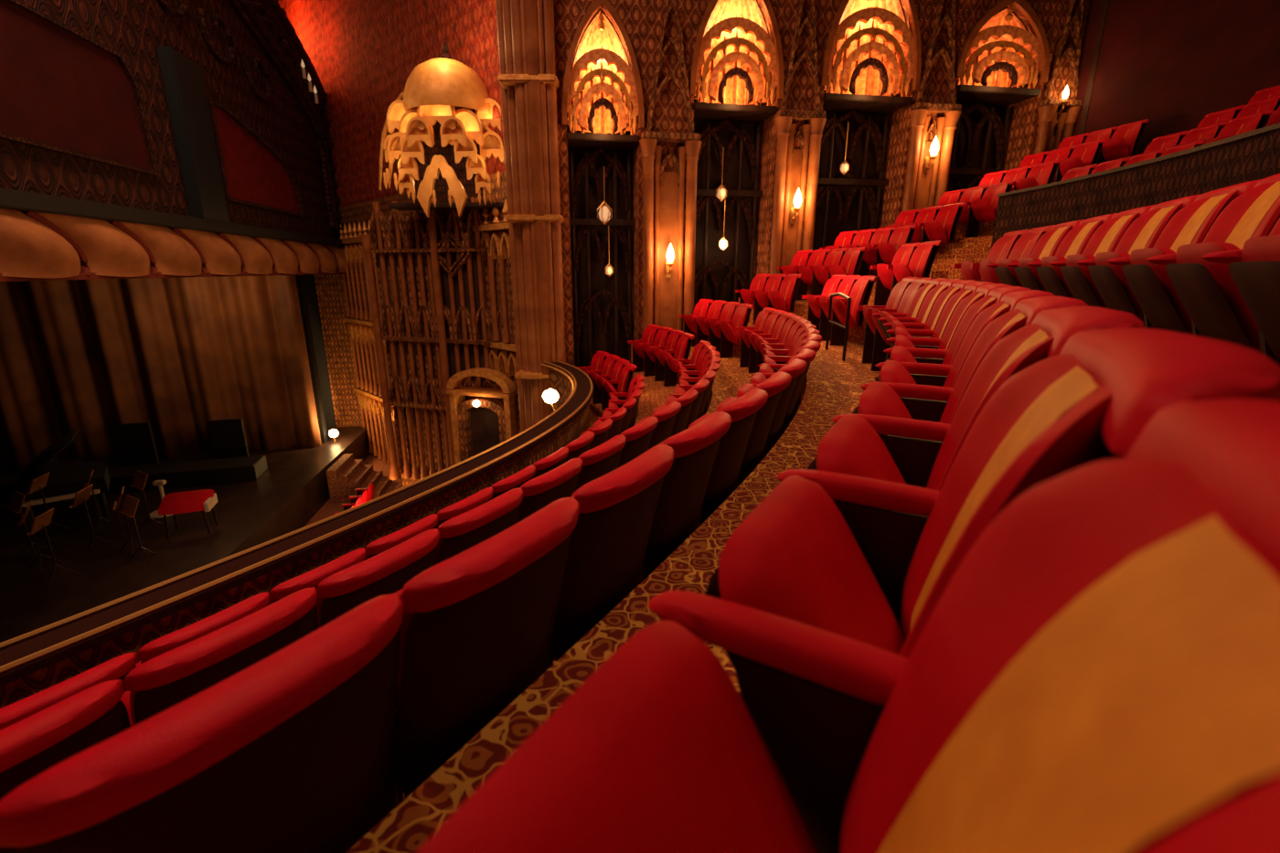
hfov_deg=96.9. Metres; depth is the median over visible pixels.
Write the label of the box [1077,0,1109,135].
wall
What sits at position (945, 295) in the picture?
seat
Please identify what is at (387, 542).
seat
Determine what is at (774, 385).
seat
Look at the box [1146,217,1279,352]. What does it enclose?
seat
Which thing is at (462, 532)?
seat
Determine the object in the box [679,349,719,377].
seat
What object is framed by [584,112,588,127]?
pendant
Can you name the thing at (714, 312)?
seat
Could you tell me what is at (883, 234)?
seat
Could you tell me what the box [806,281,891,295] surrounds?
floor
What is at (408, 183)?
pendant
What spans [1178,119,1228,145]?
seat
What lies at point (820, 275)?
seat
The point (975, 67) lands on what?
pendant
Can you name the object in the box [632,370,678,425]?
floor
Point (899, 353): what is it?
seat cushion
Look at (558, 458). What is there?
seat
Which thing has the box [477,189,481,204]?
pendant
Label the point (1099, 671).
seat
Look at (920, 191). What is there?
wall pier
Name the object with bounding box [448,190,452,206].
pendant
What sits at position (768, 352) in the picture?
seat
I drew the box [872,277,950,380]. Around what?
seat
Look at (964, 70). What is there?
pendant
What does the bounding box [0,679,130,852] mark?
seat
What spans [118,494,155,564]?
music stand
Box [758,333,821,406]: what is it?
seat
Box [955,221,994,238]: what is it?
floor
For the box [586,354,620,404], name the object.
seat
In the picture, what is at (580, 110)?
pendant
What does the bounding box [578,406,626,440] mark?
seat
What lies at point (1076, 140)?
seat
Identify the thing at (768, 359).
seat
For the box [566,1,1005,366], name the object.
wall
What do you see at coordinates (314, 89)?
candle lamp
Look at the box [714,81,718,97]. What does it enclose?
pendant
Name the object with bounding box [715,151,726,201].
lantern
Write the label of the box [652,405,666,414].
seat cushion
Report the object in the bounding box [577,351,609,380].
seat
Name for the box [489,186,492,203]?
pendant
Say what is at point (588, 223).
screen
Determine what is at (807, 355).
seat
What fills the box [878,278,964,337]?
seat
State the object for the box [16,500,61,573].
music stand
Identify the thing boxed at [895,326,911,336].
seat cushion
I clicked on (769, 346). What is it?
seat
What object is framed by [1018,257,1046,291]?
seat cushion
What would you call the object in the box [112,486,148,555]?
music stand
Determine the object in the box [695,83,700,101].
pendant
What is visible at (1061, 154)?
seat
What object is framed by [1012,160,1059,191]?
seat
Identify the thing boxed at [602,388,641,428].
seat
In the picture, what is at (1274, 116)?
seat
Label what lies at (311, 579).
seat
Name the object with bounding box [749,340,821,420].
seat
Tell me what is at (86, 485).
music stand
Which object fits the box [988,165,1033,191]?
seat
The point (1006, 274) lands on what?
seat cushion
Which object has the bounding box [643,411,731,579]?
seat
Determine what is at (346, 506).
seat
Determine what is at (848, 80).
pendant
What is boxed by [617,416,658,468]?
seat
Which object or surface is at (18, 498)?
music stand
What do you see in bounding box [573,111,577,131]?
pendant
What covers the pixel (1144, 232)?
seat
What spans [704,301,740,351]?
seat
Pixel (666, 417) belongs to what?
seat
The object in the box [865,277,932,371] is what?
seat
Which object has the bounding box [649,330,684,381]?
seat
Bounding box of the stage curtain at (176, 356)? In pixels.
[0,275,321,470]
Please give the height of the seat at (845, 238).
1.002 m
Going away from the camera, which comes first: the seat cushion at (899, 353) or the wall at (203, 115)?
the seat cushion at (899, 353)
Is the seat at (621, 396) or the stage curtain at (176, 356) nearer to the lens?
the seat at (621, 396)
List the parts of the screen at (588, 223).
rail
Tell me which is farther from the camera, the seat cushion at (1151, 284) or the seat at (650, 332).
the seat at (650, 332)
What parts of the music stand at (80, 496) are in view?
post, leg, leg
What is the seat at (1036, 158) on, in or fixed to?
on the floor
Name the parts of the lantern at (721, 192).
globe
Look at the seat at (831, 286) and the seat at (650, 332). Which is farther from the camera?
the seat at (650, 332)
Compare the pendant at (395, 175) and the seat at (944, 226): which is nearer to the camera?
the seat at (944, 226)
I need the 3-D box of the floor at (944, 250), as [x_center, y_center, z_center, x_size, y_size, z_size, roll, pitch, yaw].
[3.622,-0.858,2.033,4.161,0.550,23.515,5,16,18]
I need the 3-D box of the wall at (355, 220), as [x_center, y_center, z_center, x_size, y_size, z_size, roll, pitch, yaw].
[-7.881,-2.619,18.094,0.581,8.600,17.338,-15,21,-43]
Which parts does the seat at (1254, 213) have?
armrest, backrest, gold panel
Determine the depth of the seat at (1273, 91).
8.79 m
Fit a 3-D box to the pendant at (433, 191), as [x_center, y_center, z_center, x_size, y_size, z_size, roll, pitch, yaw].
[-4.270,-4.730,11.773,0.078,0.360,0.078,-5,16,-18]
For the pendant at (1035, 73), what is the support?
on the canopy at (998, 55)
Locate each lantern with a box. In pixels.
[597,166,612,224]
[605,225,613,277]
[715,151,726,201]
[718,202,727,250]
[840,123,849,174]
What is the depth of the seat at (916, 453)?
1.36 m
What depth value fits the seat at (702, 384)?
5.74 m
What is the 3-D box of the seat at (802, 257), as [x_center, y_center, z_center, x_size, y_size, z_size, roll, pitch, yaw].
[3.266,-3.173,11.879,0.563,1.002,0.596,-6,16,-20]
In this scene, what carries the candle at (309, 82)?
on the candle lamp at (308, 77)
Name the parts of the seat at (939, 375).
armrest, backrest, gold panel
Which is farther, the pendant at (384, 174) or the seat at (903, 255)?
the pendant at (384, 174)
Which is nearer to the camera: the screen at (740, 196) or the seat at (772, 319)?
the seat at (772, 319)
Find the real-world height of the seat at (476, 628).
1.008 m
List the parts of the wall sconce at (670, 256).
lamp shade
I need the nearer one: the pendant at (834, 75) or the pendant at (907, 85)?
the pendant at (834, 75)
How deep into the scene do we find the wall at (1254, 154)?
6.10 m
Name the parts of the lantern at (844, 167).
globe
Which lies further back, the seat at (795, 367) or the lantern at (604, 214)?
the lantern at (604, 214)
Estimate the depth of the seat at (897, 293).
6.45 m
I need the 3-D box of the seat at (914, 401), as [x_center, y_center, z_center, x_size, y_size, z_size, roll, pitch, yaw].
[0.981,0.085,1.854,0.600,1.008,0.598,8,18,28]
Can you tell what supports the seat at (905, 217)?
on the floor at (946, 264)
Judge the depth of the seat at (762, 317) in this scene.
9.32 m
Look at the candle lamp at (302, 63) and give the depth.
15.92 m
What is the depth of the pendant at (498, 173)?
11.96 m
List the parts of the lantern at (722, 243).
globe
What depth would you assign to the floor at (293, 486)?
12.49 m
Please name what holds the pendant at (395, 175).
attached to the canopy at (442, 150)
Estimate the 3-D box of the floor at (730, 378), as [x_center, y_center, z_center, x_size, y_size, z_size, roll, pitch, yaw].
[-0.973,0.823,4.040,4.134,0.550,19.563,5,16,17]
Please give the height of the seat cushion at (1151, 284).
0.399 m
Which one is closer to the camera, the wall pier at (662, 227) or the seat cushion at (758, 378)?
the seat cushion at (758, 378)
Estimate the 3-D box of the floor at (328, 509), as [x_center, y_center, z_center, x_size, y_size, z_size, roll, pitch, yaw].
[5.000,3.307,13.365,34.000,0.300,36.000,0,15,0]
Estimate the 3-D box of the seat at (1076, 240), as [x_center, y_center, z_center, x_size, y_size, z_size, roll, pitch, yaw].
[3.268,-1.120,4.449,0.600,1.008,0.598,5,16,17]
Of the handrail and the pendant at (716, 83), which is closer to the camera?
the handrail
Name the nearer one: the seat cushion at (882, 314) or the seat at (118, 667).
the seat at (118, 667)
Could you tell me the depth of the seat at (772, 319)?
8.78 m
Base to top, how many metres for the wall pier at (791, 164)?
8.450 m
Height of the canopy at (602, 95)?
2.450 m
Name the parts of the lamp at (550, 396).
lamp globe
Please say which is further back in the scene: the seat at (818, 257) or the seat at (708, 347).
the seat at (818, 257)
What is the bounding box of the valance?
[0,207,346,281]
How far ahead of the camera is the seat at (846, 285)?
8.58 m
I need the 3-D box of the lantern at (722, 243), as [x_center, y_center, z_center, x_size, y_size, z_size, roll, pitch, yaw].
[1.805,-4.313,12.172,0.208,1.035,0.183,-3,16,-9]
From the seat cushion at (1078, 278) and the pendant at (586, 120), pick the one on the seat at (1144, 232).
the seat cushion at (1078, 278)
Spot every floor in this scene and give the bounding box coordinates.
[0,426,371,642]
[304,453,403,526]
[345,320,880,852]
[403,343,799,799]
[588,398,605,427]
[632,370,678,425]
[738,298,865,345]
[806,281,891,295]
[868,257,986,279]
[934,235,992,259]
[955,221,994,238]
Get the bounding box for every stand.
[6,490,47,558]
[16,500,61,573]
[25,472,70,538]
[26,507,78,586]
[68,484,114,554]
[83,469,117,533]
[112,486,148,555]
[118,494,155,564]
[129,470,161,532]
[149,480,172,518]
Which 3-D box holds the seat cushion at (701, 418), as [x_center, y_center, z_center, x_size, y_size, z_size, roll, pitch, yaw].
[0.481,0.159,3.535,0.269,0.399,0.490,7,17,25]
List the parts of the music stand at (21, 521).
post, leg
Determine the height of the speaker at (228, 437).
1.400 m
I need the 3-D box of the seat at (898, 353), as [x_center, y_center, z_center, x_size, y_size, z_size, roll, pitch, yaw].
[1.499,-0.182,2.818,0.600,1.008,0.598,7,17,25]
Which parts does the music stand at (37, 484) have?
post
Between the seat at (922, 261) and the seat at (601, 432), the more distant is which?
the seat at (922, 261)
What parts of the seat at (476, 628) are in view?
backrest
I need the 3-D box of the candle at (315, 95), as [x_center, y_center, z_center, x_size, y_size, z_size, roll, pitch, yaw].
[-9.584,-9.710,16.780,0.083,0.270,0.083,-9,18,-31]
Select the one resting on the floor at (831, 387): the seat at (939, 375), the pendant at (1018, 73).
the seat at (939, 375)
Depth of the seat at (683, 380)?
7.62 m
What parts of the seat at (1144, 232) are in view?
armrest, backrest, gold panel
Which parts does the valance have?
panel, panel, panel, panel, panel, panel, panel, panel, panel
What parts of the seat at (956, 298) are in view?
armrest, backrest, gold panel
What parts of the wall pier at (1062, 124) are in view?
panel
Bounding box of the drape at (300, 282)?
[295,275,328,443]
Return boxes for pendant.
[383,171,387,189]
[385,168,388,183]
[394,172,397,189]
[405,181,410,199]
[411,192,415,202]
[432,189,436,206]
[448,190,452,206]
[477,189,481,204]
[482,187,487,204]
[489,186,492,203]
[496,171,501,188]
[567,113,573,131]
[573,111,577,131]
[577,107,581,128]
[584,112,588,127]
[617,106,621,127]
[627,110,632,130]
[631,116,637,134]
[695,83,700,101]
[701,81,706,102]
[707,78,710,98]
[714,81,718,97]
[753,77,757,97]
[764,82,768,101]
[769,88,774,105]
[826,74,831,92]
[832,73,837,93]
[838,70,842,90]
[846,71,851,88]
[887,69,892,88]
[898,74,905,93]
[905,79,910,96]
[960,67,965,84]
[965,64,971,85]
[971,62,977,82]
[1016,68,1021,81]
[1027,66,1034,85]
[1032,69,1038,87]
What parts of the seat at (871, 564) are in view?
armrest, gold panel, backrest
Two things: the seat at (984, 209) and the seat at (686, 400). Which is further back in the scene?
the seat at (984, 209)
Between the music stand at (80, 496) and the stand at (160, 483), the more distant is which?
the stand at (160, 483)
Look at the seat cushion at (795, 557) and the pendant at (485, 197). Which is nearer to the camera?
the seat cushion at (795, 557)
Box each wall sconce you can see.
[665,243,674,277]
[789,187,801,223]
[923,136,938,172]
[1056,85,1068,114]
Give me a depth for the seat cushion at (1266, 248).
1.56 m
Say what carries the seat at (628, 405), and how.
on the floor at (596, 411)
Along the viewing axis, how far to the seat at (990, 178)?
11.68 m
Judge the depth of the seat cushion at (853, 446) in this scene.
1.38 m
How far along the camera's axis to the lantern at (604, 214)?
11.63 m
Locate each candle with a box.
[301,67,306,78]
[308,81,312,92]
[314,93,318,104]
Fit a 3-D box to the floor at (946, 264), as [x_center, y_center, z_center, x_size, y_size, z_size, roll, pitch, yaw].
[2.750,-0.574,2.470,4.158,0.550,22.855,5,16,18]
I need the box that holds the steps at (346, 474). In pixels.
[325,453,392,502]
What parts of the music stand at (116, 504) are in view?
post, leg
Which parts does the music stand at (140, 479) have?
post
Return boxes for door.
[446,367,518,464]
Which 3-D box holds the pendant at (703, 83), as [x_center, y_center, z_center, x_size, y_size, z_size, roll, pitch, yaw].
[1.265,-6.621,11.217,0.097,0.378,0.097,-9,18,-31]
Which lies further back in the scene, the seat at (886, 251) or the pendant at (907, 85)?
the pendant at (907, 85)
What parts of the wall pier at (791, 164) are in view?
panel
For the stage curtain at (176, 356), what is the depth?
16.77 m
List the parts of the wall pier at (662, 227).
panel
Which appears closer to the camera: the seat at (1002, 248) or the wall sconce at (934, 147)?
the seat at (1002, 248)
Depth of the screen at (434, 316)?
13.78 m
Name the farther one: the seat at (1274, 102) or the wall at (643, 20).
the wall at (643, 20)
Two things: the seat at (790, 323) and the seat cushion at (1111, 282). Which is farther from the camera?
the seat at (790, 323)
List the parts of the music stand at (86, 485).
post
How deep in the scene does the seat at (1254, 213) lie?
2.38 m
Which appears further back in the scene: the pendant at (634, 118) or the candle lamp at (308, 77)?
the candle lamp at (308, 77)
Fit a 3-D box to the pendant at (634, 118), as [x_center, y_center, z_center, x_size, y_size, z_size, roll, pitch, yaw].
[-0.102,-5.952,11.162,0.097,0.378,0.097,-9,18,-31]
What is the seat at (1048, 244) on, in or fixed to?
on the floor at (856, 335)
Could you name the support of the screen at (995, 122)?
attached to the wall at (643, 20)
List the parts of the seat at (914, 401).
armrest, backrest, gold panel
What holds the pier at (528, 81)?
on the floor at (328, 509)
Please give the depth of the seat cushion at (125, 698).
1.96 m
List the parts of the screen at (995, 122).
rail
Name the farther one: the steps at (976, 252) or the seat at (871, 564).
the steps at (976, 252)
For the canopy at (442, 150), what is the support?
attached to the wall at (363, 54)
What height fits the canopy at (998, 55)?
1.820 m
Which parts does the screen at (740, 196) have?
rail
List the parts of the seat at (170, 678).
backrest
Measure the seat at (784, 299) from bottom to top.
1.002 m
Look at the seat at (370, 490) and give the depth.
15.81 m
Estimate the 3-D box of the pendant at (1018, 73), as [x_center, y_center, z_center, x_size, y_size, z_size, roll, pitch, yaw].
[8.131,-7.606,12.152,0.097,0.378,0.097,3,16,12]
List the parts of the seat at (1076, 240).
armrest, backrest, gold panel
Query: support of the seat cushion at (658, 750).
on the seat at (1099, 671)
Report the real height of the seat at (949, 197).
1.002 m
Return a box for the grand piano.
[10,428,110,523]
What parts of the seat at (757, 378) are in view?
armrest, backrest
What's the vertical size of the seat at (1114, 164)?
1.002 m
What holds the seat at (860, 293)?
on the floor at (831, 387)
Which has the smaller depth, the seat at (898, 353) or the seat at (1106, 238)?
the seat at (898, 353)
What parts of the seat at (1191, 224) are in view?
armrest, backrest, gold panel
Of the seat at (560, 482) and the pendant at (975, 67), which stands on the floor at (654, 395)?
the seat at (560, 482)
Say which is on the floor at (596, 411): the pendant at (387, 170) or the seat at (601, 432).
the seat at (601, 432)
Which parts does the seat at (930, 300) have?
armrest, backrest, gold panel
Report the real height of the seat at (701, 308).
1.002 m
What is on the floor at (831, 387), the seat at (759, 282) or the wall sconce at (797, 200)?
the seat at (759, 282)
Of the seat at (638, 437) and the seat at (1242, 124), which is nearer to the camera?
the seat at (638, 437)
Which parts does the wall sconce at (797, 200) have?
lamp shade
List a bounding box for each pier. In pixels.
[495,0,565,432]
[639,0,701,370]
[768,0,826,274]
[901,0,961,211]
[1034,0,1084,153]
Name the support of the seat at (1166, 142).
on the floor at (986, 229)
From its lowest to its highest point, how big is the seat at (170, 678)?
1.008 m
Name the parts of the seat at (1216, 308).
armrest, backrest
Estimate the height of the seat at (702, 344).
1.002 m
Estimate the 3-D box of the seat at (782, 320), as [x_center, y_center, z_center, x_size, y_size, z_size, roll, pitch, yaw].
[1.914,-1.125,8.169,0.563,1.002,0.596,1,15,2]
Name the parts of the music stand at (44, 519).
post, leg, leg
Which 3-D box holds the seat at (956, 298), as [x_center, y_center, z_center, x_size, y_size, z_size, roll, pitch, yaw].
[1.961,-0.455,3.807,0.600,1.008,0.598,6,17,22]
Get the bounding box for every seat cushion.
[120,691,133,727]
[416,620,820,852]
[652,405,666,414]
[688,413,709,427]
[716,396,736,411]
[718,475,905,654]
[736,383,754,396]
[750,372,767,383]
[759,362,774,373]
[816,414,906,501]
[857,381,912,418]
[879,310,891,328]
[879,360,916,383]
[885,315,899,337]
[889,345,917,362]
[891,320,906,336]
[894,334,915,347]
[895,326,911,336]
[997,258,1023,287]
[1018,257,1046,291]
[1040,256,1075,298]
[1065,254,1106,308]
[1094,251,1144,326]
[1129,247,1192,334]
[1175,242,1260,352]
[1241,234,1279,261]
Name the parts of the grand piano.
piano leg, piano lid, piano leg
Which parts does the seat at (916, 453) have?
armrest, backrest, gold panel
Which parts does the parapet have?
bead moulding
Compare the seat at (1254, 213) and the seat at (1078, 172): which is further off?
the seat at (1078, 172)
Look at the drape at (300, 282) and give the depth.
18.29 m
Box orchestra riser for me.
[0,455,267,502]
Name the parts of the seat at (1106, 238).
armrest, backrest, gold panel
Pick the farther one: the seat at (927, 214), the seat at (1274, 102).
the seat at (927, 214)
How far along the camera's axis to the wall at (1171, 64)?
10.61 m
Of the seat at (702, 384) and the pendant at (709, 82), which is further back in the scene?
the pendant at (709, 82)
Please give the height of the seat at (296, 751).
1.008 m
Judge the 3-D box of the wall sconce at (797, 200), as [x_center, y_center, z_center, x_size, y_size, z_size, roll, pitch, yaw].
[3.276,-4.634,11.897,0.170,0.690,0.305,-3,16,-9]
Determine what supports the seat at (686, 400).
on the floor at (654, 395)
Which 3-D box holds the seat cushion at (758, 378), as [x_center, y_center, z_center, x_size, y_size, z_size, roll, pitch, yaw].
[1.129,-0.253,5.023,0.269,0.399,0.490,5,16,19]
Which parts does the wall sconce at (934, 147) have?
lamp shade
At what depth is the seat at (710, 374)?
6.33 m
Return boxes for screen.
[359,196,513,486]
[568,148,634,367]
[693,119,762,302]
[815,110,889,247]
[946,102,1011,191]
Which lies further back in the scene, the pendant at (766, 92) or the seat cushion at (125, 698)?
the pendant at (766, 92)
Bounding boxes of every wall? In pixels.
[0,0,344,246]
[277,0,505,207]
[303,274,336,427]
[313,274,362,426]
[338,170,520,469]
[553,0,1089,365]
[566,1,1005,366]
[990,122,1279,250]
[1073,0,1279,155]
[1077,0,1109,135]
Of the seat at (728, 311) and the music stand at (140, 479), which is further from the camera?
the music stand at (140, 479)
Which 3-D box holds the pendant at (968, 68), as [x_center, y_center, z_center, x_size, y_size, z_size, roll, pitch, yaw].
[6.942,-7.437,11.990,0.097,0.378,0.097,3,16,12]
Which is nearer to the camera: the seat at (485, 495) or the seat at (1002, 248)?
the seat at (485, 495)
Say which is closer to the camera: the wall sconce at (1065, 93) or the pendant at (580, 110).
the pendant at (580, 110)
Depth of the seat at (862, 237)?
11.38 m
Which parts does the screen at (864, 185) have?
rail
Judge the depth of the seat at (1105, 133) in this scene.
11.40 m
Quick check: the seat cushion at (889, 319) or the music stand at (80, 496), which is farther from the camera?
the music stand at (80, 496)
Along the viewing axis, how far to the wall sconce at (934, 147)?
12.01 m
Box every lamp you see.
[300,59,306,78]
[307,73,312,92]
[313,85,318,104]
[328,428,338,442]
[472,399,479,406]
[542,388,559,411]
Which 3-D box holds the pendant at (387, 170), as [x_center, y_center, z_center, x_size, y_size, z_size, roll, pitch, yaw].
[-5.425,-5.368,12.204,0.078,0.360,0.078,8,17,25]
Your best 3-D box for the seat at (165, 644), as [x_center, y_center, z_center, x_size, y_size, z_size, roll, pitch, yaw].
[-2.258,1.371,3.001,0.600,1.008,0.598,9,18,29]
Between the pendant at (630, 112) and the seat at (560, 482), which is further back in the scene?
the pendant at (630, 112)
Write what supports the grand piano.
on the floor at (293, 486)
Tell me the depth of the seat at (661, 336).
11.36 m
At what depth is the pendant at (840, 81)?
11.55 m
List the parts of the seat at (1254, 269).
armrest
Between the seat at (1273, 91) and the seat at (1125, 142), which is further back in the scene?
the seat at (1125, 142)
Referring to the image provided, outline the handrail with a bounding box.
[825,292,851,361]
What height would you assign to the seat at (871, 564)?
1.008 m
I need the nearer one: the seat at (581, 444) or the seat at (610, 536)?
the seat at (610, 536)
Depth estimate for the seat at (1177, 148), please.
7.23 m
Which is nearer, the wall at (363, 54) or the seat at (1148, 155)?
the seat at (1148, 155)
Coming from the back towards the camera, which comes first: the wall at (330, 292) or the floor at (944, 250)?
the wall at (330, 292)
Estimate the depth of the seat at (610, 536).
1.78 m
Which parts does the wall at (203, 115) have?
panel frame, panel frame, moulding, moulding, moulding, moulding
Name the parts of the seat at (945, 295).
armrest, backrest, gold panel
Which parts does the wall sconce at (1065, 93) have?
lamp shade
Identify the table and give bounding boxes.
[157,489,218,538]
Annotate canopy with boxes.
[378,40,504,217]
[561,0,644,150]
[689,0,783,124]
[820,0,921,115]
[955,0,1049,106]
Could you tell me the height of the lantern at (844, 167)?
1.035 m
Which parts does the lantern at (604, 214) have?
globe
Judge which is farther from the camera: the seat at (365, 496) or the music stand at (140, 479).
the seat at (365, 496)
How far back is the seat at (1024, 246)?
5.42 m
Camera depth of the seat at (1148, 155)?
7.78 m
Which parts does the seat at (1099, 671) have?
armrest, backrest, gold panel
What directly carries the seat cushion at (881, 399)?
on the seat at (914, 401)
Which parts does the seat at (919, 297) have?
armrest, backrest, gold panel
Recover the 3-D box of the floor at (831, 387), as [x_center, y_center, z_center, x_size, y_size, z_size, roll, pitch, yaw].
[0.017,0.418,3.570,4.138,0.550,20.390,5,16,18]
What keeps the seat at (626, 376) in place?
on the floor at (596, 411)
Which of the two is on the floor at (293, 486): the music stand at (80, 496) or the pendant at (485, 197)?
the music stand at (80, 496)
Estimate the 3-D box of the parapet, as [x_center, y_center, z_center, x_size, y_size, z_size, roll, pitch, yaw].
[-3.434,1.490,4.732,3.225,1.755,16.534,5,16,17]
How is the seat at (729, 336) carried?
on the floor at (730, 378)
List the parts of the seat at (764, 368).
armrest, backrest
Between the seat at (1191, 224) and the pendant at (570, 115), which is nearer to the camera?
the seat at (1191, 224)
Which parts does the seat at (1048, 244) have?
armrest, backrest, gold panel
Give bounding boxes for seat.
[0,593,403,852]
[0,652,138,730]
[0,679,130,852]
[120,586,317,727]
[135,592,269,666]
[268,547,365,605]
[315,528,439,629]
[341,497,362,511]
[348,489,368,503]
[354,481,373,501]
[364,513,437,560]
[394,497,579,799]
[416,398,1279,852]
[436,487,493,529]
[436,487,522,565]
[490,465,535,500]
[517,458,582,522]
[533,447,568,478]
[553,444,674,661]
[565,431,594,462]
[572,417,612,449]
[576,434,626,490]
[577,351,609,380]
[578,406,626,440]
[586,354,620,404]
[593,396,636,434]
[595,358,629,410]
[602,362,636,399]
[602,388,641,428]
[608,373,644,400]
[608,380,644,426]
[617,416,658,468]
[627,324,661,372]
[635,389,698,437]
[639,327,673,376]
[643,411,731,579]
[648,401,681,449]
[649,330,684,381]
[652,378,709,429]
[657,388,767,524]
[658,332,694,386]
[666,369,715,419]
[672,340,710,384]
[674,362,719,415]
[676,344,715,370]
[678,355,720,395]
[679,298,713,346]
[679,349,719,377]
[688,371,791,486]
[692,299,727,343]
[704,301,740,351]
[704,327,1279,668]
[714,303,753,357]
[716,358,807,458]
[735,273,771,321]
[735,307,776,367]
[736,348,816,436]
[743,309,787,373]
[749,273,787,324]
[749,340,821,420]
[750,312,796,372]
[756,315,804,362]
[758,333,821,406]
[760,319,810,349]
[762,274,802,312]
[762,328,819,364]
[763,322,816,355]
[776,249,813,274]
[791,248,831,300]
[801,275,847,330]
[806,306,1143,501]
[807,247,848,295]
[813,275,861,341]
[820,230,857,249]
[822,246,866,279]
[825,275,877,345]
[836,228,876,248]
[852,296,1087,424]
[853,226,895,276]
[857,277,918,363]
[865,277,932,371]
[870,242,921,305]
[871,224,917,281]
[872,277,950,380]
[874,289,1055,387]
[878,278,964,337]
[879,208,920,228]
[883,279,979,337]
[883,286,1030,365]
[885,240,942,290]
[885,281,993,346]
[886,283,1011,359]
[897,205,942,243]
[917,202,964,243]
[924,189,965,208]
[944,184,988,238]
[952,229,1029,281]
[964,170,1008,191]
[964,181,1013,237]
[970,224,1055,283]
[987,219,1084,287]
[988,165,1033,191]
[1006,213,1116,291]
[1007,150,1049,171]
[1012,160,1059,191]
[1026,204,1154,298]
[1043,145,1076,182]
[1047,132,1088,154]
[1049,193,1201,308]
[1054,138,1105,181]
[1060,163,1098,181]
[1075,126,1118,148]
[1076,179,1261,326]
[1090,156,1130,173]
[1097,118,1148,164]
[1107,173,1279,334]
[1123,148,1165,165]
[1143,130,1188,153]
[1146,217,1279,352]
[1160,138,1205,156]
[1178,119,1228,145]
[1196,105,1244,127]
[1201,234,1279,366]
[1202,108,1273,145]
[1236,95,1279,117]
[1243,85,1279,107]
[1266,105,1279,126]
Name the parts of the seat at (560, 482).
backrest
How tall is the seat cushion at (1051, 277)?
0.399 m
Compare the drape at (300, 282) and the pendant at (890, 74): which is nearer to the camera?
the pendant at (890, 74)
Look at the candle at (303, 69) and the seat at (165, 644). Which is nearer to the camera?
the seat at (165, 644)
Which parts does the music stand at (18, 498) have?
leg, post, leg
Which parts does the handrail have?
post, post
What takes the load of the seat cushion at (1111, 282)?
on the seat at (1191, 224)
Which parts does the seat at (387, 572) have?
backrest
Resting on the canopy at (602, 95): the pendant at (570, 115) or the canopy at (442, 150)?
the pendant at (570, 115)
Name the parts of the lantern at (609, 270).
globe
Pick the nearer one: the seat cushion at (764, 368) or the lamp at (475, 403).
the seat cushion at (764, 368)
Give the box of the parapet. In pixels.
[0,360,593,708]
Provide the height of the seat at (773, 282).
1.002 m
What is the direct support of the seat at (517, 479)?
on the floor at (596, 411)
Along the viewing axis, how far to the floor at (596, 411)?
10.79 m
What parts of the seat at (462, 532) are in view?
backrest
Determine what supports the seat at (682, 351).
on the floor at (654, 395)
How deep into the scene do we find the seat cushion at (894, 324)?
4.23 m
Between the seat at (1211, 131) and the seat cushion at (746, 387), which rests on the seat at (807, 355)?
the seat cushion at (746, 387)
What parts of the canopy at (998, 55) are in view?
sill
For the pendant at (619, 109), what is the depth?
11.05 m
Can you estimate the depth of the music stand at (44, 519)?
10.41 m
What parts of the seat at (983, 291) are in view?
armrest, backrest, gold panel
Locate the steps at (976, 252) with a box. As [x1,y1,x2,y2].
[867,246,991,305]
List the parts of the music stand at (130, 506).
leg, post, leg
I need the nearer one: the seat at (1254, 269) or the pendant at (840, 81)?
the seat at (1254, 269)
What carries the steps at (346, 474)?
on the floor at (328, 509)
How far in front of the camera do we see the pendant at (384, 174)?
12.36 m
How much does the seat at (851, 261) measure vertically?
1.002 m
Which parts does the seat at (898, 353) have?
armrest, backrest, gold panel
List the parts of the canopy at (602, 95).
sill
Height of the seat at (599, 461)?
1.008 m
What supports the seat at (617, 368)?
on the floor at (596, 411)
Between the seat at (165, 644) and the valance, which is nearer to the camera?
the seat at (165, 644)
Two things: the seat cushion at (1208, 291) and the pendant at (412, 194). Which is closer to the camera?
the seat cushion at (1208, 291)
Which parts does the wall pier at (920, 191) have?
panel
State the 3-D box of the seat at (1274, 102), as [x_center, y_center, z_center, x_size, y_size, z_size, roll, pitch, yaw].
[8.682,-4.165,8.152,0.563,1.002,0.596,0,15,-1]
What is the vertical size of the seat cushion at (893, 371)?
0.399 m
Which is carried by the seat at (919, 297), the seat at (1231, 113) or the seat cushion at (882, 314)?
the seat cushion at (882, 314)
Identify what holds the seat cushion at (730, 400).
on the seat at (795, 367)

